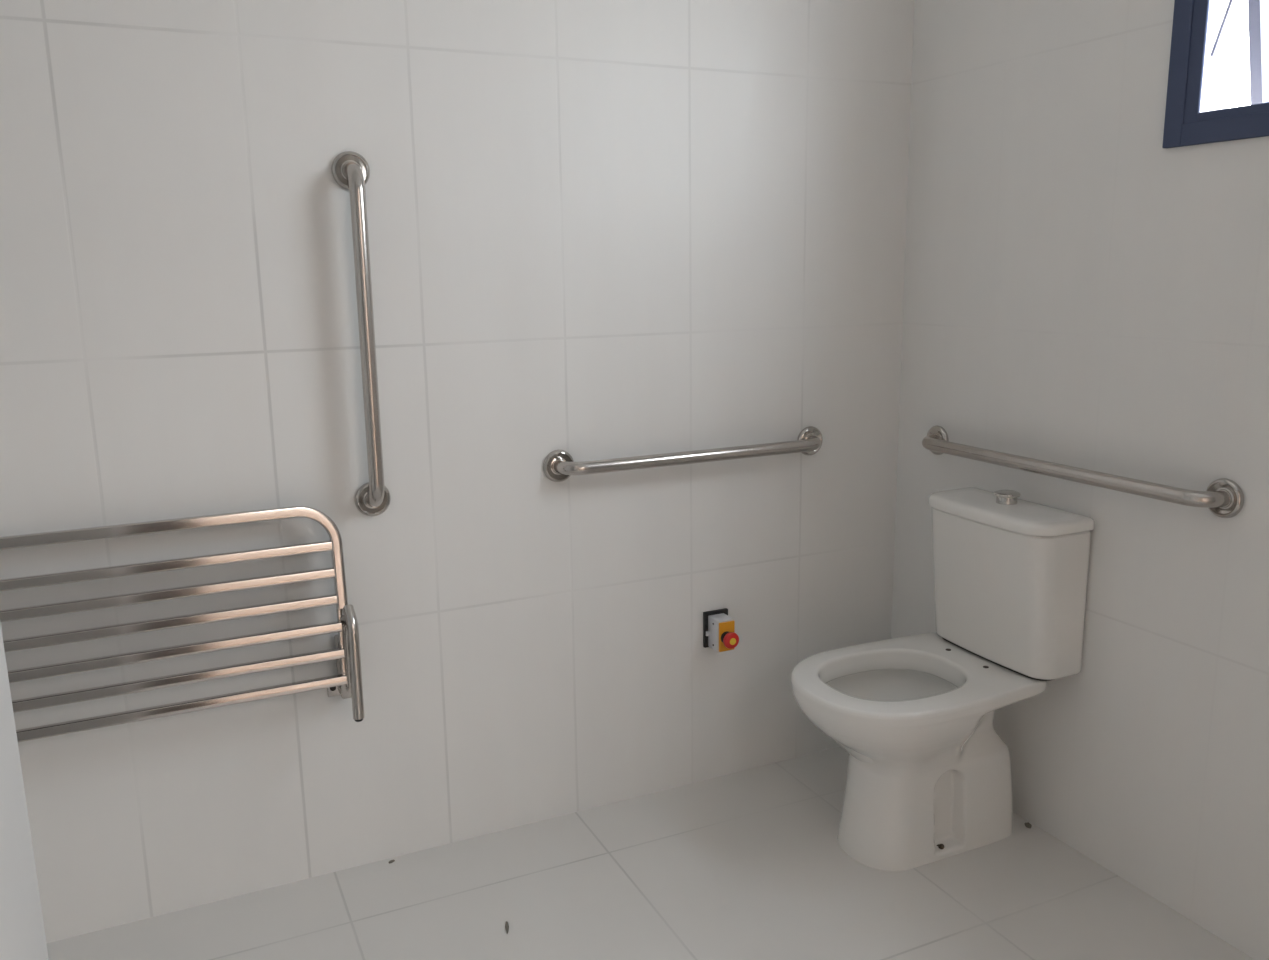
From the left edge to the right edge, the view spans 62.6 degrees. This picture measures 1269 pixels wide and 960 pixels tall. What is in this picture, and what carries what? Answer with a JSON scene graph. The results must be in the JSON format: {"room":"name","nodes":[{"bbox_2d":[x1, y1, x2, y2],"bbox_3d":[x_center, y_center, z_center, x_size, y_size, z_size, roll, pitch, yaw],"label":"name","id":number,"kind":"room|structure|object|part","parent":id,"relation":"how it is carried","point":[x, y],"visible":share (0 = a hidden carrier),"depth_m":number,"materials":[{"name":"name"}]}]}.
{"room":"accessible bathroom","nodes":[
{"label":"accessible bathroom","id":0,"kind":"room"},
{"bbox_2d":[0,622,48,959],"bbox_3d":[-0.650,0.089,0.054,0.884,2.610,1.400,-6,13,-24],"label":"wall","id":1,"kind":"structure","parent":0,"point":[22,931],"depth_m":0.86,"materials":[{"name":"grey paint"}]},
{"bbox_2d":[0,0,913,942],"bbox_3d":[-0.536,-0.363,2.250,3.000,2.610,0.120,-6,13,-24],"label":"wall","id":2,"kind":"structure","parent":0,"point":[598,229],"depth_m":2.28,"materials":[{"name":"tile"}]},
{"bbox_2d":[0,506,363,741],"bbox_3d":[-0.940,0.310,2.050,0.769,0.460,0.128,-6,13,-24],"label":"shower seat","id":3,"kind":"object","parent":2,"relation":"attached to","point":[347,683],"visible":1,"depth_m":2.06,"materials":[{"name":"grey metal"}]},
{"bbox_3d":[-0.941,0.192,2.034,0.731,0.223,0.049,-6,13,-24],"label":"seat frame","id":4,"kind":"part","parent":3,"relation":"part of","materials":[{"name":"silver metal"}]},
{"bbox_3d":[-0.622,0.339,2.215,0.013,0.177,0.039,-6,13,-24],"label":"rail","id":5,"kind":"part","parent":3,"relation":"part of","materials":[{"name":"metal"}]},
{"bbox_3d":[-0.607,0.371,2.219,0.026,0.186,0.076,-9,14,-35],"label":"pivot arm","id":6,"kind":"part","parent":3,"relation":"part of","materials":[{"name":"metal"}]},
{"bbox_3d":[-0.590,0.381,2.195,0.026,0.241,0.062,-6,13,-24],"label":"support leg","id":7,"kind":"part","parent":3,"relation":"part of","materials":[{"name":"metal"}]},
{"bbox_2d":[331,151,389,515],"bbox_3d":[-0.554,-0.286,2.148,0.076,0.756,0.074,-6,13,-24],"label":"grab bar","id":8,"kind":"object","parent":2,"relation":"attached to","point":[350,170],"visible":1,"depth_m":2.11,"materials":[{"name":"metal"}]},
{"bbox_2d":[543,426,822,481],"bbox_3d":[0.154,-0.061,2.532,0.773,0.076,0.074,-6,13,-24],"label":"grab bar","id":9,"kind":"object","parent":2,"relation":"attached to","point":[558,465],"visible":1,"depth_m":2.47,"materials":[{"name":"metal"}]},
{"bbox_2d":[703,608,738,652],"bbox_3d":[0.228,0.388,2.640,0.070,0.094,0.104,-6,13,-24],"label":"box","id":10,"kind":"object","parent":2,"relation":"attached to","point":[719,634],"visible":1,"depth_m":2.63,"materials":[{"name":"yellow plastic"}]},
{"bbox_3d":[0.208,0.380,2.681,0.070,0.094,0.010,-6,13,-24],"label":"mounting plate","id":11,"kind":"part","parent":10,"relation":"part of","materials":[{"name":"black plastic"}]},
{"bbox_2d":[47,746,1254,959],"bbox_3d":[0.043,1.129,1.280,2.750,0.060,2.620,-6,13,-24],"label":"floor","id":12,"kind":"structure","parent":0,"point":[749,864],"depth_m":2.23,"materials":[{"name":"tile"}]},
{"bbox_2d":[505,921,508,933],"bbox_3d":[-0.262,0.922,2.151,0.007,0.004,0.046,-3,12,-13],"label":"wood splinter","id":13,"kind":"object","parent":12,"relation":"on","point":[506,924],"visible":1,"depth_m":2.15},
{"bbox_2d":[791,487,1093,870],"bbox_3d":[0.651,0.445,2.390,0.612,0.815,0.415,-6,13,-24],"label":"toilet","id":14,"kind":"object","parent":12,"relation":"on","point":[929,779],"visible":1,"depth_m":2.34,"materials":[{"name":"white ceramic"}]},
{"bbox_3d":[0.625,0.641,2.418,0.538,0.420,0.397,-6,13,-24],"label":"bowl","id":15,"kind":"part","parent":14,"relation":"part of","materials":[{"name":"white ceramic"}]},
{"bbox_3d":[0.848,0.247,2.427,0.161,0.330,0.370,-6,13,-24],"label":"tank","id":16,"kind":"part","parent":14,"relation":"part of","materials":[{"name":"white ceramic"}]},
{"bbox_3d":[0.842,0.069,2.389,0.172,0.030,0.378,-6,13,-24],"label":"tank lid","id":17,"kind":"part","parent":14,"relation":"part of","materials":[{"name":"white ceramic"}]},
{"bbox_2d":[1024,822,1031,827],"bbox_3d":[0.947,0.829,2.506,0.016,0.008,0.022,-6,13,-24],"label":"crumb","id":18,"kind":"object","parent":12,"relation":"on","point":[1028,825],"visible":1,"depth_m":2.50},
{"bbox_2d":[891,0,1268,959],"bbox_3d":[1.336,-0.263,1.625,0.150,2.610,2.620,-6,13,-24],"label":"wall","id":19,"kind":"structure","parent":0,"point":[1081,290],"depth_m":2.20,"materials":[{"name":"tile"}]},
{"bbox_2d":[922,425,1243,517],"bbox_3d":[0.920,-0.030,2.320,0.074,0.079,0.872,-6,13,-24],"label":"grab bar","id":20,"kind":"object","parent":19,"relation":"attached to","point":[1223,497],"visible":1,"depth_m":2.14,"materials":[{"name":"metal"}]},
{"bbox_2d":[1162,0,1268,147],"bbox_3d":[1.331,-0.879,1.525,0.204,0.654,1.055,-6,13,-24],"label":"window","id":21,"kind":"structure","parent":19,"relation":"in","point":[1184,124],"depth_m":1.96,"materials":[{"name":"metal"}]},
{"bbox_3d":[1.118,-0.884,1.968,0.076,0.166,0.006,-7,13,-29],"label":"stay arm","id":22,"kind":"part","parent":21,"relation":"part of","materials":[{"name":"grey metal"}]},
{"bbox_3d":[1.359,-0.877,1.542,0.141,0.555,0.940,-6,13,-24],"label":"sash","id":23,"kind":"part","parent":21,"relation":"part of","materials":[{"name":"grey metal"}]}
]}

